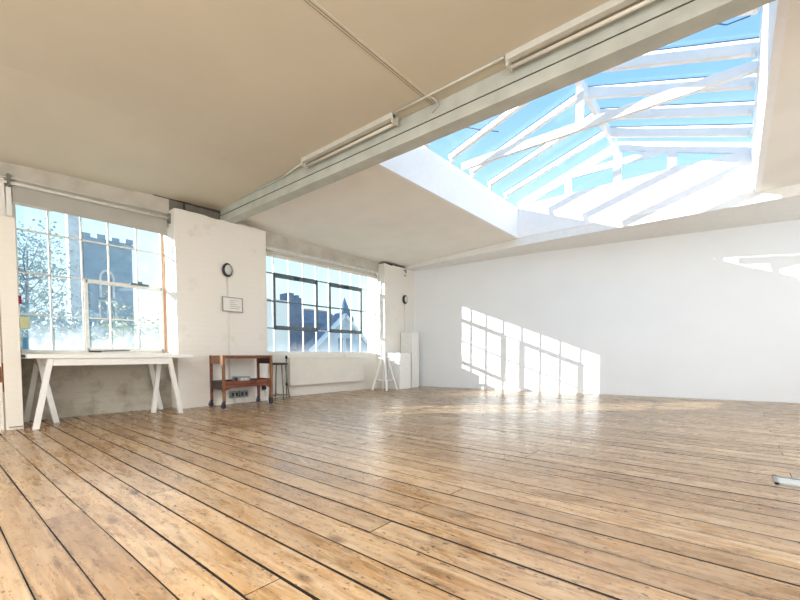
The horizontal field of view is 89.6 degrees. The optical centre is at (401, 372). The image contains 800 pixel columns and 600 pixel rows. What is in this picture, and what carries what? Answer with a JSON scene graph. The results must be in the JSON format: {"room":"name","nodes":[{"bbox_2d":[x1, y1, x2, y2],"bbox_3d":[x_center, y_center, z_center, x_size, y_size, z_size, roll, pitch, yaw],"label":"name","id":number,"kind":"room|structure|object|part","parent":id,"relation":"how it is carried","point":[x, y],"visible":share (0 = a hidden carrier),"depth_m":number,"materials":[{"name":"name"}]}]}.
{"room":"loft studio","nodes":[
{"label":"loft studio","id":0,"kind":"room"},
{"bbox_2d":[0,161,413,420],"bbox_3d":[-3.417,-1.025,5.934,0.560,3.090,11.050,2,3,40],"label":"wall","id":1,"kind":"structure","parent":0,"point":[197,244],"depth_m":6.04,"materials":[{"name":"white paint"}]},
{"bbox_2d":[0,215,23,430],"bbox_3d":[-4.451,-0.495,4.062,0.520,2.200,0.812,2,3,40],"label":"door","id":2,"kind":"structure","parent":1,"relation":"attached to","point":[11,397],"depth_m":4.16,"materials":[{"name":"white paint"}]},
{"bbox_2d":[0,173,170,234],"bbox_3d":[-4.160,-1.999,4.790,0.070,0.460,2.609,2,3,40],"label":"roller blind","id":3,"kind":"object","parent":1,"relation":"attached to","point":[21,195],"visible":1,"depth_m":5.00,"materials":[{"name":"grey fabric"}]},
{"bbox_3d":[-4.398,-1.917,4.509,0.025,0.320,0.043,2,3,40],"label":"cord","id":4,"kind":"part","parent":3,"relation":"part of","materials":[{"name":"white paint"}]},
{"bbox_3d":[-4.163,-2.197,4.777,0.020,0.065,2.600,2,3,40],"label":"rail","id":5,"kind":"part","parent":3,"relation":"part of","materials":[{"name":"metal"}]},
{"bbox_3d":[-4.155,-2.141,4.773,0.034,0.077,2.601,2,3,40],"label":"rail","id":6,"kind":"part","parent":3,"relation":"part of","materials":[{"name":"metal"}]},
{"bbox_2d":[14,204,166,352],"bbox_3d":[-4.038,-1.180,5.380,0.120,1.830,1.635,2,3,40],"label":"window","id":7,"kind":"structure","parent":1,"relation":"in","point":[52,346],"depth_m":5.43,"materials":[{"name":"white metal"}]},
{"bbox_2d":[18,295,21,303],"bbox_3d":[-4.535,-0.865,4.781,0.025,0.095,0.032,2,3,40],"label":"handle","id":8,"kind":"object","parent":7,"relation":"attached to","point":[19,297],"visible":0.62,"depth_m":4.77,"materials":[{"name":"red plastic"}]},
{"bbox_2d":[20,317,29,328],"bbox_3d":[-4.517,-0.597,4.829,0.012,0.135,0.085,2,3,40],"label":"paper note","id":9,"kind":"object","parent":7,"relation":"attached to","point":[24,321],"visible":1,"depth_m":4.83,"materials":[{"name":"yellow paper"}]},
{"bbox_2d":[22,338,27,348],"bbox_3d":[-4.520,-0.349,4.836,0.012,0.140,0.045,2,3,40],"label":"strip","id":10,"kind":"object","parent":7,"relation":"attached to","point":[24,340],"visible":1,"depth_m":4.83,"materials":[{"name":"blue"}]},
{"bbox_3d":[-4.069,-1.173,5.390,0.001,1.805,1.610,2,3,40],"label":"glass","id":11,"kind":"part","parent":7,"relation":"part of","materials":[{"name":"clear glass"}]},
{"bbox_2d":[222,263,231,389],"bbox_3d":[-2.701,-0.712,6.304,0.086,1.989,0.156,2,3,40],"label":"lamp","id":12,"kind":"object","parent":1,"relation":"attached to","point":[226,268],"visible":1,"depth_m":6.29,"materials":[{"name":"black plastic"}]},
{"bbox_2d":[222,296,242,312],"bbox_3d":[-2.664,-1.070,6.350,0.016,0.230,0.337,2,3,40],"label":"framed notice","id":13,"kind":"object","parent":1,"relation":"attached to","point":[229,304],"visible":1,"depth_m":6.34,"materials":[{"name":"paper"}]},
{"bbox_2d":[229,391,238,403],"bbox_3d":[-2.678,0.393,6.404,0.055,0.197,0.151,2,3,40],"label":"wall socket","id":14,"kind":"object","parent":1,"relation":"attached to","point":[232,394],"visible":1,"depth_m":6.39,"materials":[{"name":"black plastic"}]},
{"bbox_2d":[239,390,247,402],"bbox_3d":[-2.565,0.390,6.541,0.055,0.205,0.140,2,3,40],"label":"wall socket","id":15,"kind":"object","parent":1,"relation":"attached to","point":[242,393],"visible":1,"depth_m":6.52,"materials":[{"name":"black plastic"}]},
{"bbox_2d":[266,257,370,352],"bbox_3d":[-1.635,-1.314,8.304,0.090,1.830,2.930,2,3,40],"label":"window","id":16,"kind":"structure","parent":1,"relation":"in","point":[288,277],"depth_m":8.18,"materials":[{"name":"white metal"}]},
{"bbox_2d":[266,246,379,281],"bbox_3d":[-1.454,-2.125,8.040,0.091,0.255,2.930,2,3,40],"label":"roller blind","id":17,"kind":"object","parent":1,"relation":"attached to","point":[270,251],"visible":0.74,"depth_m":7.88,"materials":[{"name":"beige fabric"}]},
{"bbox_3d":[-1.462,-2.143,8.046,0.030,0.020,2.930,2,3,40],"label":"rail","id":18,"kind":"part","parent":17,"relation":"part of","materials":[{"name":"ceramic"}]},
{"bbox_2d":[285,356,364,396],"bbox_3d":[-1.503,0.037,8.145,0.150,0.765,1.992,2,3,40],"label":"panel radiator","id":19,"kind":"object","parent":1,"relation":"attached to","point":[300,371],"visible":0.94,"depth_m":7.99,"materials":[{"name":"white metal"}]},
{"bbox_3d":[-1.487,-0.041,8.168,0.140,0.510,1.920,2,3,40],"label":"casing","id":20,"kind":"part","parent":19,"relation":"part of","materials":[{"name":"white metal"}]},
{"bbox_2d":[402,295,407,331],"bbox_3d":[0.100,-1.416,9.662,0.086,0.889,0.156,2,3,40],"label":"lamp","id":21,"kind":"object","parent":1,"relation":"attached to","point":[405,298],"visible":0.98,"depth_m":9.63,"materials":[{"name":"black plastic"}]},
{"bbox_2d":[220,0,774,222],"bbox_3d":[0.547,-2.378,3.622,8.700,0.273,0.160,2,3,40],"label":"beam","id":22,"kind":"structure","parent":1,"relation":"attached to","point":[657,24],"depth_m":3.25,"materials":[{"name":"paint"}]},
{"bbox_2d":[0,386,799,599],"bbox_3d":[0.464,0.620,3.846,9.350,0.022,13.132,2,3,40],"label":"floor","id":23,"kind":"structure","parent":0,"point":[421,492],"depth_m":2.18,"materials":[{"name":"brown wood"}]},
{"bbox_2d":[21,354,192,429],"bbox_3d":[-3.626,0.167,5.026,0.780,0.790,1.669,2,3,40],"label":"trestle table","id":24,"kind":"object","parent":23,"relation":"on","point":[49,360],"visible":0.96,"depth_m":4.69,"materials":[{"name":"white paint"}]},
{"bbox_3d":[-4.344,0.204,4.729,0.052,0.744,0.176,2,3,40],"label":"leg","id":25,"kind":"part","parent":24,"relation":"part of","materials":[{"name":"white paint"}]},
{"bbox_3d":[-4.028,-0.127,4.539,0.675,0.070,0.060,2,3,40],"label":"cross rail","id":26,"kind":"part","parent":24,"relation":"part of","materials":[{"name":"white paint"}]},
{"bbox_3d":[-3.801,0.223,4.270,0.052,0.744,0.191,2,3,40],"label":"leg","id":27,"kind":"part","parent":24,"relation":"part of","materials":[{"name":"white paint"}]},
{"bbox_3d":[-4.036,0.209,4.594,0.052,0.744,0.181,2,3,40],"label":"leg","id":28,"kind":"part","parent":24,"relation":"part of","materials":[{"name":"white paint"}]},
{"bbox_3d":[-3.384,-0.132,4.760,0.035,0.080,1.210,2,3,40],"label":"rail","id":29,"kind":"part","parent":24,"relation":"part of","materials":[{"name":"white paint"}]},
{"bbox_3d":[-3.512,0.158,5.733,0.052,0.744,0.186,2,3,40],"label":"leg","id":30,"kind":"part","parent":24,"relation":"part of","materials":[{"name":"white paint"}]},
{"bbox_3d":[-3.322,0.170,5.456,0.052,0.744,0.141,2,3,40],"label":"leg","id":31,"kind":"part","parent":24,"relation":"part of","materials":[{"name":"white paint"}]},
{"bbox_3d":[-2.994,0.175,5.322,0.069,0.744,0.258,0,3,8],"label":"leg","id":32,"kind":"part","parent":24,"relation":"part of","materials":[{"name":"white paint"}]},
{"bbox_2d":[208,355,272,408],"bbox_3d":[-2.475,0.120,6.224,0.415,0.772,0.850,2,3,40],"label":"trolley","id":33,"kind":"object","parent":23,"relation":"on","point":[223,385],"visible":1,"depth_m":6.04,"materials":[{"name":"brown wood"}]},
{"bbox_3d":[-2.860,0.076,6.053,0.036,0.668,0.036,2,3,40],"label":"leg","id":34,"kind":"part","parent":33,"relation":"part of","materials":[{"name":"brown wood"}]},
{"bbox_3d":[-2.716,0.210,5.936,0.343,0.170,0.016,2,3,40],"label":"panel","id":35,"kind":"part","parent":33,"relation":"part of","materials":[{"name":"brown wood"}]},
{"bbox_3d":[-2.717,-0.190,5.918,0.343,0.121,0.016,2,3,40],"label":"panel","id":36,"kind":"part","parent":33,"relation":"part of","materials":[{"name":"brown wood"}]},
{"bbox_3d":[-2.568,0.086,5.812,0.036,0.668,0.036,2,3,40],"label":"leg","id":37,"kind":"part","parent":33,"relation":"part of","materials":[{"name":"brown wood"}]},
{"bbox_3d":[-2.613,0.176,6.356,0.020,0.140,0.738,2,3,40],"label":"rail","id":38,"kind":"part","parent":33,"relation":"part of","materials":[{"name":"brown wood"}]},
{"bbox_2d":[232,376,249,380],"bbox_3d":[-2.491,0.112,6.265,0.077,0.104,0.260,2,3,40],"label":"metal box","id":39,"kind":"object","parent":33,"relation":"on","point":[237,378],"visible":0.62,"depth_m":6.23,"materials":[{"name":"metal"}]},
{"bbox_3d":[-2.321,-0.237,6.096,0.022,0.044,0.738,2,3,40],"label":"rail","id":40,"kind":"part","parent":33,"relation":"part of","materials":[{"name":"brown wood"}]},
{"bbox_3d":[-2.321,0.186,6.115,0.020,0.140,0.738,2,3,40],"label":"rail","id":41,"kind":"part","parent":33,"relation":"part of","materials":[{"name":"brown wood"}]},
{"bbox_3d":[-2.366,0.048,6.649,0.036,0.668,0.036,2,3,40],"label":"leg","id":42,"kind":"part","parent":33,"relation":"part of","materials":[{"name":"brown wood"}]},
{"bbox_3d":[-2.218,-0.213,6.520,0.343,0.131,0.016,2,3,40],"label":"panel","id":43,"kind":"part","parent":33,"relation":"part of","materials":[{"name":"brown wood"}]},
{"bbox_3d":[-2.074,0.059,6.408,0.036,0.668,0.036,2,3,40],"label":"leg","id":44,"kind":"part","parent":33,"relation":"part of","materials":[{"name":"brown wood"}]},
{"bbox_2d":[269,363,289,399],"bbox_3d":[-2.161,0.147,7.111,0.307,0.641,0.307,0,3,2],"label":"metal stool","id":45,"kind":"object","parent":23,"relation":"on","point":[276,364],"visible":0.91,"depth_m":7.11,"materials":[{"name":"black metal"}]},
{"bbox_3d":[-2.256,0.159,7.228,0.021,0.607,0.089,-2,3,-39],"label":"leg","id":46,"kind":"part","parent":45,"relation":"part of","materials":[{"name":"metal"}]},
{"bbox_3d":[-2.161,-0.155,7.098,0.310,0.035,0.310,2,3,40],"label":"seat","id":47,"kind":"part","parent":45,"relation":"part of","materials":[{"name":"black plastic"}]},
{"bbox_3d":[-2.065,0.169,6.995,0.021,0.607,0.089,-2,3,-39],"label":"leg","id":48,"kind":"part","parent":45,"relation":"part of","materials":[{"name":"metal"}]},
{"bbox_3d":[-2.044,0.160,7.207,0.089,0.607,0.021,-2,3,-39],"label":"leg","id":49,"kind":"part","parent":45,"relation":"part of","materials":[{"name":"metal"}]},
{"bbox_2d":[371,357,397,390],"bbox_3d":[-0.373,0.026,8.860,0.444,0.729,0.444,2,3,34],"label":"wooden stool","id":50,"kind":"object","parent":23,"relation":"on","point":[380,358],"visible":0.98,"depth_m":8.81,"materials":[{"name":"white paint"}]},
{"bbox_3d":[-0.545,0.042,8.827,0.238,0.699,0.040,-1,3,-11],"label":"leg","id":51,"kind":"part","parent":50,"relation":"part of","materials":[{"name":"white paint"}]},
{"bbox_3d":[-0.407,0.033,9.032,0.040,0.699,0.238,-1,3,-11],"label":"leg","id":52,"kind":"part","parent":50,"relation":"part of","materials":[{"name":"white paint"}]},
{"bbox_3d":[-0.339,0.048,8.689,0.040,0.699,0.238,-1,3,-11],"label":"leg","id":53,"kind":"part","parent":50,"relation":"part of","materials":[{"name":"white paint"}]},
{"bbox_3d":[-0.201,0.039,8.894,0.238,0.699,0.040,-1,3,-11],"label":"leg","id":54,"kind":"part","parent":50,"relation":"part of","materials":[{"name":"white paint"}]},
{"bbox_2d":[388,353,410,388],"bbox_3d":[-0.055,-0.040,9.250,0.370,0.814,0.390,2,3,40],"label":"plinth","id":55,"kind":"object","parent":23,"relation":"on","point":[400,363],"visible":0.9,"depth_m":9.10,"materials":[{"name":"white paint"}]},
{"bbox_2d":[401,332,418,387],"bbox_3d":[0.199,-0.300,9.596,0.335,1.304,0.275,2,3,40],"label":"plinth","id":56,"kind":"object","parent":23,"relation":"on","point":[409,340],"visible":0.72,"depth_m":9.48,"materials":[{"name":"white paint"}]},
{"bbox_2d":[772,475,799,487],"bbox_3d":[2.353,0.665,2.456,0.126,0.006,0.243,2,3,40],"label":"floor outlet","id":57,"kind":"object","parent":23,"relation":"on","point":[780,480],"visible":1,"depth_m":2.45,"materials":[{"name":"plastic"}]},
{"bbox_3d":[2.460,0.670,2.372,0.355,0.004,0.150,2,3,40],"label":"lid","id":58,"kind":"part","parent":57,"relation":"part of","materials":[{"name":"white plastic"}]},
{"bbox_2d":[0,0,799,266],"bbox_3d":[0.418,-2.487,3.633,9.320,0.459,12.900,2,3,40],"label":"ceiling","id":59,"kind":"structure","parent":0,"point":[205,103],"depth_m":3.56,"materials":[{"name":"paint"}]},
{"bbox_2d":[236,163,300,200],"bbox_3d":[-1.964,-2.553,5.567,2.142,0.030,0.072,2,3,42],"label":"conduit","id":60,"kind":"object","parent":59,"relation":"attached to","point":[297,166],"visible":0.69,"depth_m":5.34,"materials":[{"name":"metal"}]},
{"bbox_2d":[301,112,398,168],"bbox_3d":[-0.614,-2.482,4.363,1.440,0.092,0.097,2,3,40],"label":"batten","id":61,"kind":"object","parent":59,"relation":"attached to","point":[391,117],"visible":1,"depth_m":4.26,"materials":[{"name":"metal"}]},
{"bbox_2d":[304,0,434,104],"bbox_3d":[-1.699,-2.389,1.331,0.043,0.016,6.250,2,3,40],"label":"pipe","id":62,"kind":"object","parent":59,"relation":"attached to","point":[314,4],"depth_m":3.04,"materials":[{"name":"metal"}]},
{"bbox_2d":[394,56,504,113],"bbox_3d":[0.402,-2.443,3.553,1.130,0.100,0.136,2,3,40],"label":"conduit","id":63,"kind":"object","parent":59,"relation":"attached to","point":[429,95],"visible":1,"depth_m":3.48,"materials":[{"name":"metal"}]},
{"bbox_2d":[505,0,655,71],"bbox_3d":[1.412,-2.410,2.688,1.500,0.092,0.097,2,3,40],"label":"batten","id":64,"kind":"object","parent":59,"relation":"attached to","point":[611,6],"visible":1,"depth_m":2.84,"materials":[{"name":"metal"}]},
{"bbox_2d":[377,0,789,238],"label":"frame","id":65,"kind":"structure","parent":59,"relation":"in","point":[739,172],"depth_m":5.74,"materials":[{"name":"white paint"}]},
{"bbox_3d":[2.269,-3.391,5.112,0.090,0.425,0.070,2,3,40],"label":"king post","id":66,"kind":"part","parent":65,"relation":"part of","materials":[{"name":"white paint"}]},
{"bbox_3d":[3.604,-3.489,6.753,3.463,0.711,0.059,2,3,40],"label":"gable frame","id":67,"kind":"part","parent":65,"relation":"part of","materials":[{"name":"white paint"}]},
{"bbox_2d":[414,219,799,402],"bbox_3d":[3.904,-1.269,7.925,9.484,3.420,0.198,1,3,31],"label":"wall","id":68,"kind":"structure","parent":0,"point":[713,314],"depth_m":7.58,"materials":[{"name":"white paint"}]},
{"bbox_2d":[405,184,799,270],"bbox_3d":[3.832,-2.540,7.666,8.900,0.297,1.660,2,3,40],"label":"ceiling beam","id":69,"kind":"structure","parent":68,"relation":"attached to","point":[779,204],"depth_m":6.69,"materials":[{"name":"white paint"}]},
{"label":"outside","id":70,"kind":"structure","parent":0,"visible":0},
{"bbox_3d":[-27.758,2.075,42.580,83.100,0.300,110.000,2,3,40],"label":"ground","id":71,"kind":"structure","parent":70,"visible":0},
{"bbox_2d":[17,218,84,342],"bbox_3d":[-15.472,-1.554,16.753,3.978,9.224,3.818,2,3,40],"label":"leafy tree","id":72,"kind":"object","parent":71,"relation":"on","point":[26,288],"visible":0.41,"depth_m":16.66,"materials":[{"name":"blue plant"}]},
{"bbox_2d":[20,279,105,349],"bbox_3d":[-9.803,0.412,11.155,3.369,5.784,3.280,2,3,40],"label":"bushy tree","id":73,"kind":"object","parent":71,"relation":"on","point":[45,329],"visible":0.17,"depth_m":10.75,"materials":[{"name":"grey plant"}]},
{"bbox_2d":[65,214,83,349],"bbox_3d":[-19.404,-3.539,23.988,0.750,12.550,0.710,2,3,40],"label":"stone pier","id":74,"kind":"structure","parent":71,"relation":"on","point":[72,230],"depth_m":23.66,"materials":[{"name":"white stone"}]},
{"bbox_2d":[82,232,134,347],"bbox_3d":[-19.266,-2.915,26.026,3.200,11.120,2.700,2,3,40],"label":"tower","id":75,"kind":"structure","parent":71,"relation":"on","point":[95,265],"depth_m":24.85,"materials":[{"name":"blue stone"}]},
{"bbox_3d":[-18.185,-5.106,24.862,0.030,1.400,0.720,2,3,40],"label":"pane","id":76,"kind":"part","parent":75,"relation":"part of","materials":[{"name":"glass"}]},
{"bbox_2d":[69,282,159,348],"bbox_3d":[-11.047,-0.210,16.583,4.827,6.547,4.510,2,3,40],"label":"bushy tree","id":77,"kind":"object","parent":71,"relation":"on","point":[153,338],"visible":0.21,"depth_m":15.88,"materials":[{"name":"grey plant"}]},
{"bbox_2d":[267,298,287,350],"bbox_3d":[-9.217,-0.952,25.705,3.100,7.200,2.780,2,3,40],"label":"house","id":78,"kind":"structure","parent":71,"relation":"on","point":[281,336],"depth_m":25.15,"materials":[{"name":"brick"}]},
{"bbox_2d":[280,293,332,350],"bbox_3d":[-7.320,-1.551,30.329,3.400,7.980,4.940,2,3,40],"label":"building","id":79,"kind":"structure","parent":71,"relation":"on","point":[295,310],"depth_m":27.99,"materials":[{"name":"blue brick"}]},
{"bbox_2d":[302,313,367,351],"bbox_3d":[-4.213,-0.770,27.754,1.110,6.640,5.732,2,3,40],"label":"house","id":80,"kind":"structure","parent":71,"relation":"on","point":[322,337],"depth_m":27.10,"materials":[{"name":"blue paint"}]},
{"bbox_2d":[338,298,353,321],"bbox_3d":[-4.529,-1.795,32.125,1.330,8.300,1.330,-1,3,-28],"label":"spire","id":81,"kind":"object","parent":71,"relation":"on","point":[344,303],"visible":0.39,"depth_m":31.75,"materials":[{"name":"blue stone"}]}
]}

